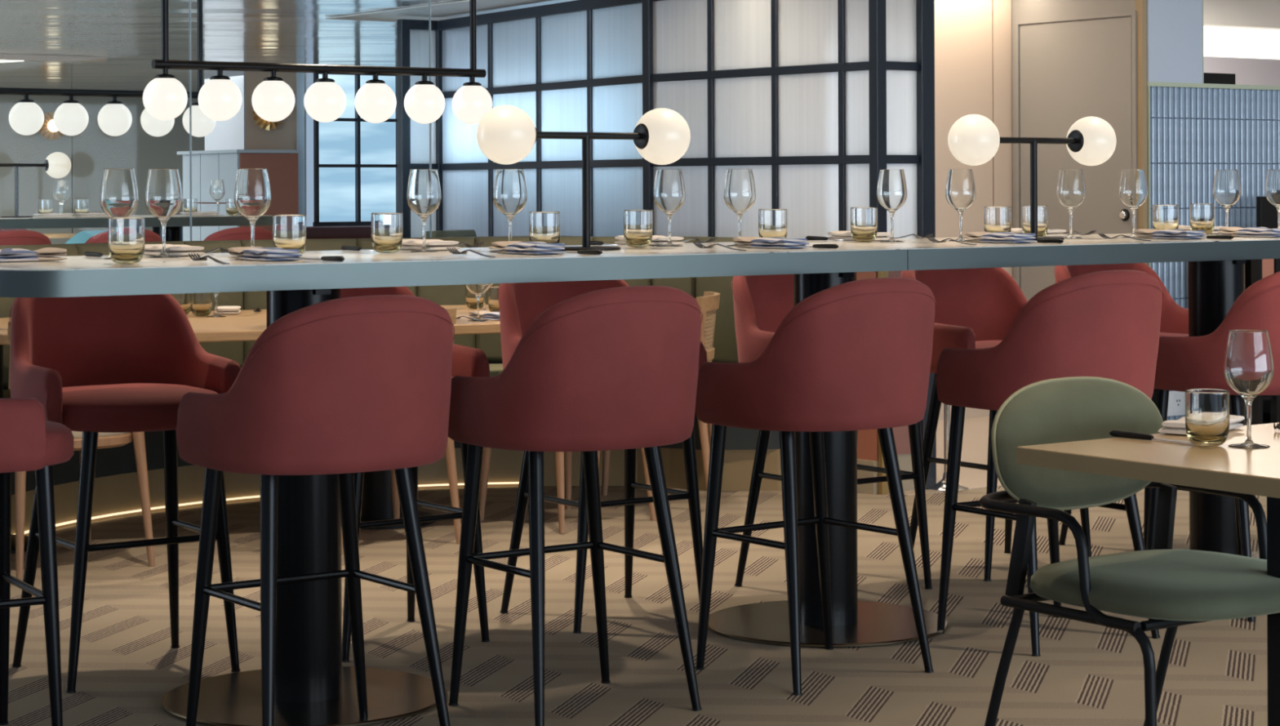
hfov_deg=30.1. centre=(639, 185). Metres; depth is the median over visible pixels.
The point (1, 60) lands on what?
trim
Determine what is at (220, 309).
napkin
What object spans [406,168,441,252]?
wine glass
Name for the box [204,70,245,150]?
wall
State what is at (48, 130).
wall sconce
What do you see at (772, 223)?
tumbler
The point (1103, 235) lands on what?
fork
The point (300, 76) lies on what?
trim
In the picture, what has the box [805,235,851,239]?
knife
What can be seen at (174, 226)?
bar table
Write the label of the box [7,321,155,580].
cane chair
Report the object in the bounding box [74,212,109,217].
napkin
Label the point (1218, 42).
trim
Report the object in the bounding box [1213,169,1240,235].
wine glass
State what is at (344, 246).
knife
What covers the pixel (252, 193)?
wine glass
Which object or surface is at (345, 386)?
bar stool
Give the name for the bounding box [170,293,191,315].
tumbler
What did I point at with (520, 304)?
bar stool
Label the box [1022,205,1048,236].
tumbler
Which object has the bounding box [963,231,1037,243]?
napkin
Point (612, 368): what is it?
bar stool
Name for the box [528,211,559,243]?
tumbler
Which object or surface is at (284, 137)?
wall pillar
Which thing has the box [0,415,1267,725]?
floor
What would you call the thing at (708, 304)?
cane chair
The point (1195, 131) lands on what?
tiled wall
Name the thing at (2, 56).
trim
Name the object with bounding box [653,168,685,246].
wine glass
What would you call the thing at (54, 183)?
wine glass
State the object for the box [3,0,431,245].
glass screen
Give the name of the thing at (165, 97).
pendant lamp
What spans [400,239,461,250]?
napkin
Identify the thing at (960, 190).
wine glass
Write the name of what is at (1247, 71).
wall
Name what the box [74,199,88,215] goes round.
tumbler
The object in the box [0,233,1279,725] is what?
bar table
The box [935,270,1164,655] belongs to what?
bar stool
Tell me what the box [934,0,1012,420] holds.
wall
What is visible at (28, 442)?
bar stool
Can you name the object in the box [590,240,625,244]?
knife
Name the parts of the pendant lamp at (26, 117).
globe, globe, globe, globe, globe, rod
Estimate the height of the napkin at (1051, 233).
0.026 m
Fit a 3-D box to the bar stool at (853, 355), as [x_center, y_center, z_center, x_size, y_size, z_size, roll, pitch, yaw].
[0.440,0.719,5.953,0.550,0.994,0.575,0,0,-37]
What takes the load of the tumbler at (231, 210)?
on the bar table at (174, 226)
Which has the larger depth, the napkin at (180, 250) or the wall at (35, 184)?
the wall at (35, 184)
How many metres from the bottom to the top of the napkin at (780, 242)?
0.028 m
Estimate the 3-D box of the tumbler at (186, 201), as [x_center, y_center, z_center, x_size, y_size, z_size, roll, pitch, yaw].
[-2.603,0.125,13.784,0.078,0.100,0.078,0,0,-36]
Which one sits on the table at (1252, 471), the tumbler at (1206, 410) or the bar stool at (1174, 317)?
the tumbler at (1206, 410)
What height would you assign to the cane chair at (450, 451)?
0.801 m
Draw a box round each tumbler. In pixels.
[38,199,53,213]
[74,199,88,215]
[107,217,144,263]
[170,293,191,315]
[183,198,197,212]
[191,292,212,315]
[226,198,239,215]
[272,214,306,257]
[371,212,402,253]
[465,284,483,308]
[488,286,499,311]
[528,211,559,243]
[623,209,653,247]
[758,208,786,237]
[850,207,877,241]
[983,206,1011,232]
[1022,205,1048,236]
[1152,204,1178,230]
[1185,388,1229,446]
[1189,203,1214,234]
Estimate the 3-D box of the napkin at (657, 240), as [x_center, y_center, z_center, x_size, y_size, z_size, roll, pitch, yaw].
[0.026,0.151,6.631,0.095,0.026,0.201,0,0,-37]
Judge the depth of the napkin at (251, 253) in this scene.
5.33 m
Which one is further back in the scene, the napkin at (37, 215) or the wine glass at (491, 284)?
the napkin at (37, 215)
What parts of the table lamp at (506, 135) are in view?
globe, stem, arm, globe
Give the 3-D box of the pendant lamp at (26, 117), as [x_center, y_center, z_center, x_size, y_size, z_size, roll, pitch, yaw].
[-2.517,-0.548,10.530,1.381,0.654,0.151,0,0,-36]
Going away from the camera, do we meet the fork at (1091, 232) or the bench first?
the fork at (1091, 232)
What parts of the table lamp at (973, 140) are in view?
globe, stem, arm, globe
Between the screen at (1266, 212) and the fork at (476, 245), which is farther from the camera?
the screen at (1266, 212)
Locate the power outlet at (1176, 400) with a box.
[1167,391,1185,416]
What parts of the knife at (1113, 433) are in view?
handle, blade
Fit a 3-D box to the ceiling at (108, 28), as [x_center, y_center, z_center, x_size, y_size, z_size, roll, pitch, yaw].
[-3.137,-0.919,8.922,18.000,0.108,26.000,0,0,-36]
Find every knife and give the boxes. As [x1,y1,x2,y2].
[84,250,110,257]
[302,255,344,261]
[341,244,374,250]
[566,249,602,254]
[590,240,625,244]
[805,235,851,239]
[809,244,838,248]
[1036,238,1063,243]
[1109,429,1191,443]
[1206,235,1233,239]
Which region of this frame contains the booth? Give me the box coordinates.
[0,236,782,535]
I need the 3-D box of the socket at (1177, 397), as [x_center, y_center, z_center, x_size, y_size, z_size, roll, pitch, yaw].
[2.699,1.090,11.944,0.072,0.090,0.002,0,0,-36]
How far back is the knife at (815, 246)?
6.19 m
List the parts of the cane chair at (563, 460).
leg, leg, leg, leg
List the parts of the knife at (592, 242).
handle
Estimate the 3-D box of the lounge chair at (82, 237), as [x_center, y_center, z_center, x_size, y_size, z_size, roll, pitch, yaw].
[-4.692,0.804,19.990,0.548,0.862,0.615,0,0,26]
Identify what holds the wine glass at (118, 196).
on the bar table at (313, 686)
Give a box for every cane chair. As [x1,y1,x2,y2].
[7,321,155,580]
[341,307,461,555]
[479,446,656,533]
[597,291,721,495]
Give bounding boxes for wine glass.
[52,180,61,213]
[53,179,70,213]
[99,168,137,258]
[144,168,182,257]
[207,292,226,317]
[209,179,225,215]
[233,168,271,256]
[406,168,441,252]
[466,283,490,321]
[482,283,493,310]
[493,168,527,240]
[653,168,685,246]
[723,168,755,245]
[876,168,906,241]
[945,168,975,240]
[1056,169,1085,238]
[1119,168,1147,237]
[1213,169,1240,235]
[1223,328,1273,448]
[1265,169,1279,228]
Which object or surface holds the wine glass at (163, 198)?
on the bar table at (313, 686)
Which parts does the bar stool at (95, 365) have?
leg, foot rail, leg, backrest, seat, foot rail, leg, foot rail, leg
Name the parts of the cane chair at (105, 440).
rail, leg, leg, seat frame, leg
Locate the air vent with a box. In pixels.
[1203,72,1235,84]
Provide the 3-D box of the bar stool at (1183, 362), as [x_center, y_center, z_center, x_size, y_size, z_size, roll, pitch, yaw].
[1.762,0.714,6.884,0.550,0.994,0.575,0,0,-37]
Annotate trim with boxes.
[0,53,106,62]
[0,59,23,62]
[0,235,582,245]
[296,72,305,214]
[1134,0,1147,264]
[1202,0,1203,83]
[1203,26,1279,59]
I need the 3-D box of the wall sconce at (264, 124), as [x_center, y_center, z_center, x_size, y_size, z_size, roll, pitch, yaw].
[-2.768,-0.547,17.826,0.263,0.270,0.130,0,0,-36]
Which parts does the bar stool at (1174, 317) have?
leg, backrest, leg, seat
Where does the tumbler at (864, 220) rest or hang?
on the bar table at (313, 686)
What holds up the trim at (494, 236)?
attached to the wall at (815, 98)
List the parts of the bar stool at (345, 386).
leg, foot rail, leg, foot rail, backrest, leg, foot rail, leg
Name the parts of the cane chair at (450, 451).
leg, leg, rail, leg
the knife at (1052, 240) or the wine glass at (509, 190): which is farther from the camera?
the knife at (1052, 240)
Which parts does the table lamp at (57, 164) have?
stem, arm, globe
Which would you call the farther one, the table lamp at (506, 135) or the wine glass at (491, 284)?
the wine glass at (491, 284)
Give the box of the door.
[1014,10,1137,301]
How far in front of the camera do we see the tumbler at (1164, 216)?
7.30 m
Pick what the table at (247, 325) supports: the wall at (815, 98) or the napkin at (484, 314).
the napkin at (484, 314)
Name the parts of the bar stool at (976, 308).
leg, foot rail, backrest, seat, leg, leg, leg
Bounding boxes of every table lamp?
[0,151,71,217]
[476,105,690,250]
[947,114,1116,240]
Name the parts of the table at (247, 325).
plate, plate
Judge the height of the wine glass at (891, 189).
0.209 m
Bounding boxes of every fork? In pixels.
[188,253,229,264]
[204,246,237,253]
[253,307,262,311]
[447,247,495,257]
[452,241,484,247]
[456,315,484,321]
[681,237,717,242]
[693,241,746,250]
[893,233,933,238]
[926,236,976,244]
[1063,230,1096,235]
[1097,233,1151,240]
[1273,422,1279,429]
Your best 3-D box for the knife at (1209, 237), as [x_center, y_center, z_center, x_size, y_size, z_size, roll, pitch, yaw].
[1.688,0.152,7.097,0.016,0.012,0.206,0,0,-36]
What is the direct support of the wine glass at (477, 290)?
on the table at (247, 325)
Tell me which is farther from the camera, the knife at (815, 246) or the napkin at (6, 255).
the knife at (815, 246)
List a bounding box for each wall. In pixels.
[0,94,71,244]
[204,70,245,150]
[396,0,936,494]
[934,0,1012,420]
[1011,0,1134,280]
[1146,81,1279,420]
[1203,56,1279,85]
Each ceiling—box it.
[0,0,576,99]
[1203,0,1279,30]
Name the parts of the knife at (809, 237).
handle, blade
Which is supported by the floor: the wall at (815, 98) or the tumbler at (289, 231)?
the wall at (815, 98)
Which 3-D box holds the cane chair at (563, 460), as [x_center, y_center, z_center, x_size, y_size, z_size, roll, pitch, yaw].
[-0.269,0.817,8.653,0.471,0.801,0.491,0,0,-44]
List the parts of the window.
frame, pane, pane, pane, frame, frame, frame, frame, pane, pane, pane, frame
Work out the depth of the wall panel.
22.12 m
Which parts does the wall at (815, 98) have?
post, rail, pane, pane, pane, post, pane, pane, pane, pane, pane, pane, rail, pane, pane, pane, pane, pane, pane, post, pane, pane, pane, pane, pane, pane, pane, pane, pane, pane, pane, pane, dado panel, post, corner trim, dado panel, pane, pane, pane, post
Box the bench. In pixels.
[306,225,371,239]
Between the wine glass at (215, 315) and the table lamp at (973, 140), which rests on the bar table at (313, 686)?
the table lamp at (973, 140)
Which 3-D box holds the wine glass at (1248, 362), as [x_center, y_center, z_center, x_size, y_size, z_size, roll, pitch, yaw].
[1.100,0.366,4.303,0.088,0.209,0.088,0,0,-36]
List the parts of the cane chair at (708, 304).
leg, leg, leg, rail, rail, leg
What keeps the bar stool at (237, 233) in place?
on the floor
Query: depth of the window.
18.15 m
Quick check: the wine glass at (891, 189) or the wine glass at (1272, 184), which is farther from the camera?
the wine glass at (1272, 184)
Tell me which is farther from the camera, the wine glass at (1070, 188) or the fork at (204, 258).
the wine glass at (1070, 188)
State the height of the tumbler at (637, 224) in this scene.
0.100 m
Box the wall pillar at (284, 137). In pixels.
[245,71,296,150]
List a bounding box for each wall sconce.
[39,111,64,140]
[252,108,281,130]
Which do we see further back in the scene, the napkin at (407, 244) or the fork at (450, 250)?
the napkin at (407, 244)
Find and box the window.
[312,72,397,226]
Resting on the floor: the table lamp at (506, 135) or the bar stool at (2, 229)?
the bar stool at (2, 229)
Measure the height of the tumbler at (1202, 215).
0.100 m
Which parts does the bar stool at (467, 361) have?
leg, foot rail, leg, backrest, foot rail, leg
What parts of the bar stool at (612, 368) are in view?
leg, foot rail, foot rail, leg, backrest, leg, foot rail, leg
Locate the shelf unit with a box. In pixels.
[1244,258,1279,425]
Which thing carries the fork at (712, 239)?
on the bar table at (313, 686)
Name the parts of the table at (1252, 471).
leg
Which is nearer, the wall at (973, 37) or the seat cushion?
the seat cushion
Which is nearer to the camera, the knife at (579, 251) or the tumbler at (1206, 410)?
the tumbler at (1206, 410)
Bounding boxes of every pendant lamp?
[0,0,216,137]
[142,0,492,124]
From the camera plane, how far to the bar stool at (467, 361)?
6.35 m
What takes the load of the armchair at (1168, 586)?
on the floor
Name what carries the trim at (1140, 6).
attached to the wall at (1021, 10)
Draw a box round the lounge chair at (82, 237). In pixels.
[64,230,107,244]
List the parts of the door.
handle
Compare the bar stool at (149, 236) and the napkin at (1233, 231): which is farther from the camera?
the bar stool at (149, 236)
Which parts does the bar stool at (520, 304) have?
leg, foot rail, leg, backrest, leg, foot rail, foot rail, leg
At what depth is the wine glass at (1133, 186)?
7.30 m
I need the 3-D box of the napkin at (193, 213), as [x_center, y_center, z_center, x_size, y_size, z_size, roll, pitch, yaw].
[-2.542,0.161,13.741,0.201,0.026,0.095,0,0,-36]
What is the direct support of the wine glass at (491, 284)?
on the table at (247, 325)
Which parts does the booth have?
panel, panel, panel, panel, panel, panel, panel, panel, seat, panel, panel, panel, panel, panel, panel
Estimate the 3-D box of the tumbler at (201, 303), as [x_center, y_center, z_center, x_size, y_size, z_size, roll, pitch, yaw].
[-1.620,0.431,8.796,0.078,0.100,0.078,0,0,-36]
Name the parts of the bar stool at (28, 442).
leg, foot rail, foot rail, backrest, leg, seat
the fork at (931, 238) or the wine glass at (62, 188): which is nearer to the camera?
the fork at (931, 238)
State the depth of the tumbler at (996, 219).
6.92 m
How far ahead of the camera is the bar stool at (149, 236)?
12.96 m
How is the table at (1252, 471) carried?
on the floor
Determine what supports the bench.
on the floor
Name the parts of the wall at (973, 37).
panel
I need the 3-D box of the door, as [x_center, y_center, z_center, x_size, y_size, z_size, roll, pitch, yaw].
[2.217,0.170,12.173,0.036,2.075,0.844,0,0,-36]
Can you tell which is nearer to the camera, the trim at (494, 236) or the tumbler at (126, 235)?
the tumbler at (126, 235)
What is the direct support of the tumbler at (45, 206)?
on the bar table at (174, 226)
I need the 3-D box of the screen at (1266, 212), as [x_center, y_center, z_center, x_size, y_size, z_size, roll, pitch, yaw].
[3.215,0.153,11.973,0.360,0.200,0.065,0,0,-36]
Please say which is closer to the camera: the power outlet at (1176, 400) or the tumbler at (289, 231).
the tumbler at (289, 231)
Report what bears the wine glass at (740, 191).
on the bar table at (313, 686)
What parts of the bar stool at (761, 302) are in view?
leg, backrest, foot rail, foot rail, foot rail, leg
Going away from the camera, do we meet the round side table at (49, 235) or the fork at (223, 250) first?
the fork at (223, 250)
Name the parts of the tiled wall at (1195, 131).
trim, trim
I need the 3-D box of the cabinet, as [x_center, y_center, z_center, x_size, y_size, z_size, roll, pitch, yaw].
[-2.850,0.489,16.935,0.505,1.475,0.980,0,0,-36]
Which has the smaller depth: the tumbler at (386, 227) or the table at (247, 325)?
the tumbler at (386, 227)
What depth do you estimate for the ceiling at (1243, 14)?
16.48 m
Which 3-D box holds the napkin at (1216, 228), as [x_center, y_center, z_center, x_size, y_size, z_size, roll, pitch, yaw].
[1.837,0.144,7.861,0.098,0.028,0.200,0,0,-37]
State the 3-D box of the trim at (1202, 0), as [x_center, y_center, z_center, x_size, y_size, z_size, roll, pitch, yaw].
[2.798,-0.966,12.116,0.006,0.898,0.172,0,0,-36]
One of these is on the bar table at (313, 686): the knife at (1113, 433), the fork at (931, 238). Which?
the fork at (931, 238)
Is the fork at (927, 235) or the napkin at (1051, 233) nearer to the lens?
the fork at (927, 235)
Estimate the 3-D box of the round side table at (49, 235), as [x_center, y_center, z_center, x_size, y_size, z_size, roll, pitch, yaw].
[-5.117,0.825,20.402,0.600,0.820,0.600,0,0,-36]
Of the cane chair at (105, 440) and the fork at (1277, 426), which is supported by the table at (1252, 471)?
the fork at (1277, 426)
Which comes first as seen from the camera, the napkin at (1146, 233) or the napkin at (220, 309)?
the napkin at (1146, 233)
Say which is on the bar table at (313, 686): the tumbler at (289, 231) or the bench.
the tumbler at (289, 231)
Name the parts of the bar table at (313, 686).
plate, plate, plate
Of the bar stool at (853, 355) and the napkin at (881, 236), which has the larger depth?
the napkin at (881, 236)
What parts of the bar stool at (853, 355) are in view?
leg, foot rail, foot rail, leg, backrest, leg, foot rail, leg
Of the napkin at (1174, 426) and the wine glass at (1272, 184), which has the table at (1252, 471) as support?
the napkin at (1174, 426)
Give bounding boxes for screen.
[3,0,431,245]
[1256,196,1278,228]
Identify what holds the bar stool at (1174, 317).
on the floor
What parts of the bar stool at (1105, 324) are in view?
leg, foot rail, foot rail, leg, backrest, leg, foot rail, leg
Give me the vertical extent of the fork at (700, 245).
0.019 m
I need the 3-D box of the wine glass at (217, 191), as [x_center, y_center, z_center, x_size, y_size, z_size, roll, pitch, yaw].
[-2.464,0.070,13.883,0.088,0.209,0.088,0,0,-36]
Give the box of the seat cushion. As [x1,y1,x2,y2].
[3,363,502,398]
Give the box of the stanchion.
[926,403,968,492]
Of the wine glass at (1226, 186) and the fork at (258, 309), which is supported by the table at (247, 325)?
the fork at (258, 309)
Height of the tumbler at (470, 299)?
0.100 m
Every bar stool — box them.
[0,228,27,231]
[0,230,51,245]
[0,397,74,725]
[8,293,240,693]
[84,229,161,243]
[175,294,454,725]
[203,226,272,240]
[340,286,490,662]
[448,285,702,725]
[497,279,706,633]
[695,277,936,694]
[731,274,932,589]
[900,267,1091,581]
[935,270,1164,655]
[1053,262,1188,550]
[1146,271,1279,621]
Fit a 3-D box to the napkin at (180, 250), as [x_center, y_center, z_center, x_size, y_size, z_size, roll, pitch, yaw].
[-1.137,0.156,5.776,0.095,0.026,0.201,0,0,-34]
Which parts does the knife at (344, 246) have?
handle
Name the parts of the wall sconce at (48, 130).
bulb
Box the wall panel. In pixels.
[71,96,306,233]
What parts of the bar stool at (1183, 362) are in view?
leg, foot rail, backrest, leg, leg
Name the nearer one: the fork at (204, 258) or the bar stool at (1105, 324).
the fork at (204, 258)
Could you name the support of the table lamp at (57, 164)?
on the bar table at (174, 226)
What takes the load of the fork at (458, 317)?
on the table at (247, 325)
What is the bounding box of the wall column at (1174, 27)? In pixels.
[1146,0,1202,83]
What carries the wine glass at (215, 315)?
on the table at (247, 325)
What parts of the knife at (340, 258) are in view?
blade, handle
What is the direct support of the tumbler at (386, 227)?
on the bar table at (313, 686)
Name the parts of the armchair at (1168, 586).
leg, post, seat rail, backrest, leg, arm rail, seat, leg, post, seat rail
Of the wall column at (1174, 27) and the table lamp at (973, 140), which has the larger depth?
the wall column at (1174, 27)
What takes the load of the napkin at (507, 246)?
on the bar table at (313, 686)
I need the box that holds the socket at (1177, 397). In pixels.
[1173,393,1182,412]
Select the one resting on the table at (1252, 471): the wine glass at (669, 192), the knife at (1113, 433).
the knife at (1113, 433)
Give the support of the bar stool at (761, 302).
on the floor
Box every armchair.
[421,229,476,237]
[979,376,1279,725]
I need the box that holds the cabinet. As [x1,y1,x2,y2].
[177,149,302,240]
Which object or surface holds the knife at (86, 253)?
on the bar table at (313, 686)
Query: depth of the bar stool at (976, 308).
7.77 m
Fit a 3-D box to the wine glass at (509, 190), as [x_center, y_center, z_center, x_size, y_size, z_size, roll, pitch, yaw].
[-0.332,0.062,6.081,0.088,0.209,0.088,0,0,-36]
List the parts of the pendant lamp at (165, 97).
rod, globe, globe, globe, globe, globe, globe, globe, rod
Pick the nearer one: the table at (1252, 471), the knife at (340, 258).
the table at (1252, 471)
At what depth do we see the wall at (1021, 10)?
12.36 m
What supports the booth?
on the floor
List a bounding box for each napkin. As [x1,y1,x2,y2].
[0,247,67,262]
[33,213,73,217]
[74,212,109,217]
[143,244,205,256]
[180,211,218,216]
[213,306,240,314]
[227,246,302,261]
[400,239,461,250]
[468,310,499,319]
[488,240,566,254]
[614,235,684,245]
[733,236,809,248]
[826,231,890,240]
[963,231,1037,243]
[1010,227,1066,236]
[1133,228,1206,239]
[1157,414,1244,435]
[1177,225,1226,234]
[1217,226,1279,237]
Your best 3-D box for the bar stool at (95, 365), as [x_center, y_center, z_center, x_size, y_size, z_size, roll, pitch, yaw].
[-1.308,0.726,6.026,0.550,0.994,0.575,0,0,-34]
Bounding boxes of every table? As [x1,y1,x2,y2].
[0,214,272,241]
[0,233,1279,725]
[0,304,500,553]
[42,233,75,238]
[1016,422,1279,725]

